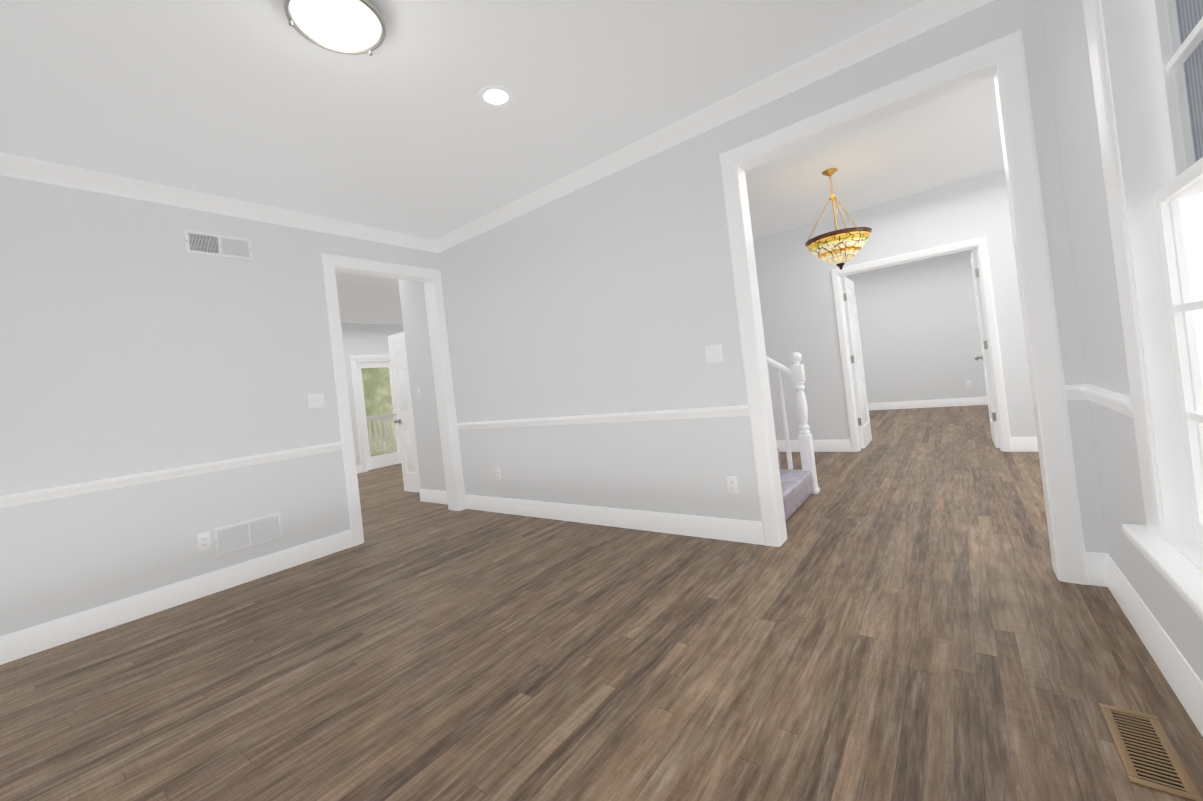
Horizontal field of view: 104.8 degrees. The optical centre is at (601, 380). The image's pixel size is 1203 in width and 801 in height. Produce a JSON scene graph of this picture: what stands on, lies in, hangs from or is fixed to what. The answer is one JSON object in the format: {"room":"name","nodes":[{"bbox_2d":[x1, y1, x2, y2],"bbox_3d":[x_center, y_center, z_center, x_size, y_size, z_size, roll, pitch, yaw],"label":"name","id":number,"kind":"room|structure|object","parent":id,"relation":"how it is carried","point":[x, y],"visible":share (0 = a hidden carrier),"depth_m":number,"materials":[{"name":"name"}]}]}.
{"room":"empty dining room","nodes":[
{"label":"empty dining room","id":0,"kind":"room"},
{"bbox_2d":[0,175,439,636],"bbox_3d":[-2.836,0.082,3.192,0.160,2.740,4.080,-7,-1,37],"label":"wall","id":1,"kind":"structure","parent":0,"point":[136,337],"depth_m":2.97,"materials":[{"name":"white paint"}]},
{"bbox_2d":[197,531,211,551],"bbox_3d":[-2.670,1.084,3.114,0.008,0.115,0.070,-7,-1,37],"label":"outlet","id":2,"kind":"object","parent":1,"relation":"attached to","point":[203,541],"visible":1,"depth_m":3.11,"materials":[{"name":"white plastic"}]},
{"bbox_2d":[0,152,435,664],"bbox_3d":[-2.692,0.066,3.187,0.076,2.740,3.750,-7,-1,37],"label":"trim","id":3,"kind":"structure","parent":1,"relation":"attached to","point":[29,641],"depth_m":3.01,"materials":[{"name":"white paint"}]},
{"bbox_2d":[184,230,252,259],"bbox_3d":[-2.744,-0.968,3.333,0.011,0.158,0.378,-7,-1,37],"label":"air vent","id":4,"kind":"object","parent":1,"relation":"in","point":[196,242],"visible":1,"depth_m":3.32,"materials":[{"name":"white metal"}]},
{"bbox_2d":[213,513,282,556],"bbox_3d":[-2.515,1.096,3.311,0.011,0.188,0.395,-7,-1,37],"label":"air vent","id":5,"kind":"object","parent":1,"relation":"in","point":[243,535],"visible":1,"depth_m":3.30,"materials":[{"name":"white metal"}]},
{"bbox_2d":[308,393,324,408],"bbox_3d":[-2.296,0.165,3.733,0.019,0.115,0.116,-7,-1,37],"label":"light switch","id":6,"kind":"object","parent":1,"relation":"attached to","point":[315,400],"visible":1,"depth_m":3.73,"materials":[{"name":"white plastic"}]},
{"bbox_2d":[321,253,465,545],"bbox_3d":[-1.929,0.134,4.360,0.202,2.455,1.124,-7,-1,37],"label":"door frame","id":7,"kind":"structure","parent":1,"relation":"attached to","point":[431,279],"depth_m":4.49,"materials":[{"name":"white paint"}]},
{"bbox_2d":[341,323,403,465],"bbox_3d":[-5.505,0.418,7.246,0.160,2.740,7.250,-7,-1,37],"label":"wall","id":8,"kind":"structure","parent":0,"point":[361,339],"depth_m":8.59,"materials":[{"name":"white paint"}]},
{"bbox_2d":[349,355,389,473],"bbox_3d":[-5.351,0.705,7.252,0.021,2.135,7.090,-7,-1,37],"label":"trim","id":9,"kind":"structure","parent":8,"relation":"attached to","point":[361,468],"depth_m":8.44,"materials":[{"name":"white paint"}]},
{"bbox_2d":[354,359,400,471],"bbox_3d":[-4.196,0.628,8.910,0.162,2.060,0.950,-7,-1,37],"label":"exterior door","id":10,"kind":"structure","parent":8,"relation":"in","point":[383,460],"depth_m":8.74,"materials":[{"name":"white paint"}]},
{"bbox_2d":[398,279,445,490],"bbox_3d":[-1.344,-0.061,5.895,0.746,2.740,1.925,-7,-1,37],"label":"wall","id":11,"kind":"structure","parent":0,"point":[421,377],"depth_m":5.20,"materials":[{"name":"white paint"}]},
{"bbox_2d":[417,388,420,397],"bbox_3d":[-2.071,0.146,5.240,0.070,0.115,0.019,-7,-1,37],"label":"light switch","id":12,"kind":"object","parent":11,"relation":"attached to","point":[418,393],"visible":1,"depth_m":5.24,"materials":[{"name":"white plastic"}]},
{"bbox_2d":[0,0,1004,324],"bbox_3d":[-0.123,-1.627,5.906,10.660,0.100,11.880,-7,-1,37],"label":"ceiling","id":13,"kind":"structure","parent":0,"point":[400,130],"depth_m":2.50,"materials":[{"name":"white paint"}]},
{"bbox_2d":[283,0,385,55],"bbox_3d":[-1.069,-1.464,1.873,0.362,0.085,0.362,-7,-1,37],"label":"flush-mount ceiling light","id":14,"kind":"object","parent":13,"relation":"attached to","point":[353,27],"visible":1,"depth_m":1.86,"materials":[{"name":"white glass"}]},
{"bbox_2d":[478,85,513,107],"bbox_3d":[-0.578,-1.553,2.539,0.196,0.006,0.196,-7,-1,37],"label":"recessed light","id":15,"kind":"object","parent":13,"relation":"in","point":[496,96],"visible":1,"depth_m":2.53,"materials":[{"name":"white paint"}]},
{"bbox_2d":[805,168,871,269],"bbox_3d":[2.047,-1.399,4.055,0.525,0.872,0.525,-7,-1,37],"label":"pendant light","id":16,"kind":"object","parent":13,"relation":"hanging from","point":[840,247],"visible":1,"depth_m":3.93,"materials":[{"name":"yellow glass"}]},
{"bbox_2d":[0,405,1202,800],"bbox_3d":[0.194,1.195,5.880,10.660,0.100,11.880,-7,-1,37],"label":"floor","id":17,"kind":"structure","parent":0,"point":[902,613],"depth_m":1.84,"materials":[{"name":"brown wood"}]},
{"bbox_2d":[766,352,819,520],"bbox_3d":[0.295,-0.281,4.286,2.654,2.783,1.201,-7,-1,37],"label":"stair","id":18,"kind":"structure","parent":17,"relation":"on","point":[799,487],"depth_m":3.90,"materials":[{"name":"wood"}]},
{"bbox_2d":[1099,703,1202,800],"bbox_3d":[1.425,0.962,1.216,0.114,0.005,0.310,-7,-1,37],"label":"floor vent","id":19,"kind":"object","parent":17,"relation":"in","point":[1149,756],"visible":1,"depth_m":1.20,"materials":[{"name":"brown"}]},
{"bbox_2d":[438,0,1107,553],"bbox_3d":[0.293,-0.267,3.438,4.860,2.740,0.140,-7,-1,37],"label":"wall","id":20,"kind":"structure","parent":0,"point":[614,292],"depth_m":3.33,"materials":[{"name":"white paint"}]},
{"bbox_2d":[420,489,447,504],"bbox_3d":[-1.793,1.291,5.118,0.758,0.140,0.015,-7,-1,37],"label":"trim","id":21,"kind":"structure","parent":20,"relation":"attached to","point":[434,496],"depth_m":5.17,"materials":[{"name":"white paint"}]},
{"bbox_2d":[495,469,501,480],"bbox_3d":[-0.981,0.900,4.405,0.070,0.115,0.008,-7,-1,37],"label":"electrical outlet","id":22,"kind":"object","parent":20,"relation":"attached to","point":[498,474],"visible":1,"depth_m":4.40,"materials":[{"name":"white plastic"}]},
{"bbox_2d":[705,344,722,363],"bbox_3d":[0.730,-0.171,3.013,0.116,0.115,0.019,-7,-1,37],"label":"light switch","id":23,"kind":"object","parent":20,"relation":"attached to","point":[714,353],"visible":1,"depth_m":3.02,"materials":[{"name":"white plastic"}]},
{"bbox_2d":[436,0,993,544],"bbox_3d":[0.227,-0.260,3.353,4.540,2.740,0.076,-7,-1,37],"label":"trim","id":24,"kind":"structure","parent":20,"relation":"attached to","point":[918,19],"depth_m":3.13,"materials":[{"name":"white paint"}]},
{"bbox_2d":[726,476,738,493],"bbox_3d":[0.846,0.679,2.997,0.070,0.115,0.008,-7,-1,37],"label":"electrical outlet","id":25,"kind":"object","parent":20,"relation":"attached to","point":[732,485],"visible":1,"depth_m":2.99,"materials":[{"name":"white plastic"}]},
{"bbox_2d":[719,30,1088,584],"bbox_3d":[1.484,-0.267,2.531,1.417,2.457,0.182,-7,-1,37],"label":"door frame","id":26,"kind":"structure","parent":20,"relation":"attached to","point":[1001,61],"depth_m":2.15,"materials":[{"name":"white paint"}]},
{"bbox_2d":[753,169,1036,440],"bbox_3d":[0.864,-0.299,6.981,10.660,2.740,0.120,-7,-1,37],"label":"wall","id":27,"kind":"structure","parent":0,"point":[796,293],"depth_m":5.30,"materials":[{"name":"white paint"}]},
{"bbox_2d":[841,276,871,447],"bbox_3d":[3.141,-0.228,5.702,0.040,2.042,0.673,-7,-1,37],"label":"double door","id":28,"kind":"structure","parent":27,"relation":"in","point":[849,298],"depth_m":5.61,"materials":[{"name":"white paint"}]},
{"bbox_2d":[776,236,1038,451],"bbox_3d":[3.110,-0.256,6.104,5.740,2.137,7.500,-7,-1,37],"label":"trim","id":29,"kind":"structure","parent":27,"relation":"attached to","point":[1008,442],"depth_m":5.06,"materials":[{"name":"white paint"}]},
{"bbox_2d":[970,249,999,447],"bbox_3d":[4.102,-0.342,4.961,0.177,2.042,0.673,-7,-1,37],"label":"double door","id":30,"kind":"structure","parent":27,"relation":"in","point":[984,357],"depth_m":4.74,"materials":[{"name":"white paint"}]},
{"bbox_2d":[841,249,986,402],"bbox_3d":[6.245,-0.890,8.491,3.900,2.740,0.160,-7,-1,37],"label":"wall","id":31,"kind":"structure","parent":0,"point":[919,330],"depth_m":8.62,"materials":[{"name":"white paint"}]},
{"bbox_2d":[966,381,970,386],"bbox_3d":[6.529,0.066,8.242,0.070,0.115,0.008,-7,-1,37],"label":"outlet","id":32,"kind":"object","parent":31,"relation":"attached to","point":[968,383],"visible":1,"depth_m":8.24,"materials":[{"name":"white plastic"}]},
{"bbox_2d":[1041,0,1202,682],"bbox_3d":[0.869,-0.360,0.335,0.160,2.740,4.080,-7,-1,37],"label":"wall","id":33,"kind":"structure","parent":0,"point":[1179,620],"depth_m":1.69,"materials":[{"name":"white paint"}]},
{"bbox_2d":[1065,384,1202,736],"bbox_3d":[0.828,-0.354,0.474,0.076,2.740,3.750,-7,-1,37],"label":"trim","id":34,"kind":"structure","parent":33,"relation":"attached to","point":[1180,676],"depth_m":1.57,"materials":[{"name":"white paint"}]},
{"bbox_2d":[1082,0,1202,620],"bbox_3d":[1.302,-0.510,0.976,0.228,2.226,1.156,-7,-1,37],"label":"window","id":35,"kind":"structure","parent":33,"relation":"in","point":[1146,60],"depth_m":1.32,"materials":[{"name":"white paint"}]},
{"bbox_3d":[-1.579,-0.032,6.253,0.065,2.740,1.644,-7,-1,37],"label":"wall","id":36,"kind":"structure","parent":0,"visible":0},
{"bbox_2d":[388,332,420,492],"bbox_3d":[-2.370,0.399,5.827,0.760,2.030,0.177,-7,-1,37],"label":"door","id":37,"kind":"structure","parent":36,"relation":"in","point":[404,420],"depth_m":5.92,"materials":[{"name":"white paint"}]},
{"label":"outside","id":38,"kind":"structure","parent":0,"visible":0},
{"bbox_2d":[361,367,397,456],"bbox_3d":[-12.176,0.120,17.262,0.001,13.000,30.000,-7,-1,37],"label":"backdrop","id":39,"kind":"structure","parent":38,"point":[384,390],"depth_m":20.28,"materials":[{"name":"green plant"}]},
{"bbox_3d":[-5.050,1.849,9.762,2.450,0.120,7.500,-7,-1,37],"label":"floor","id":40,"kind":"structure","parent":38,"visible":0},
{"bbox_2d":[367,413,396,454],"bbox_3d":[-5.844,1.358,10.329,0.090,1.038,7.300,-7,-1,37],"label":"rail","id":41,"kind":"object","parent":40,"relation":"on","point":[372,418],"depth_m":11.07,"materials":[{"name":"grey wood"}]}
]}

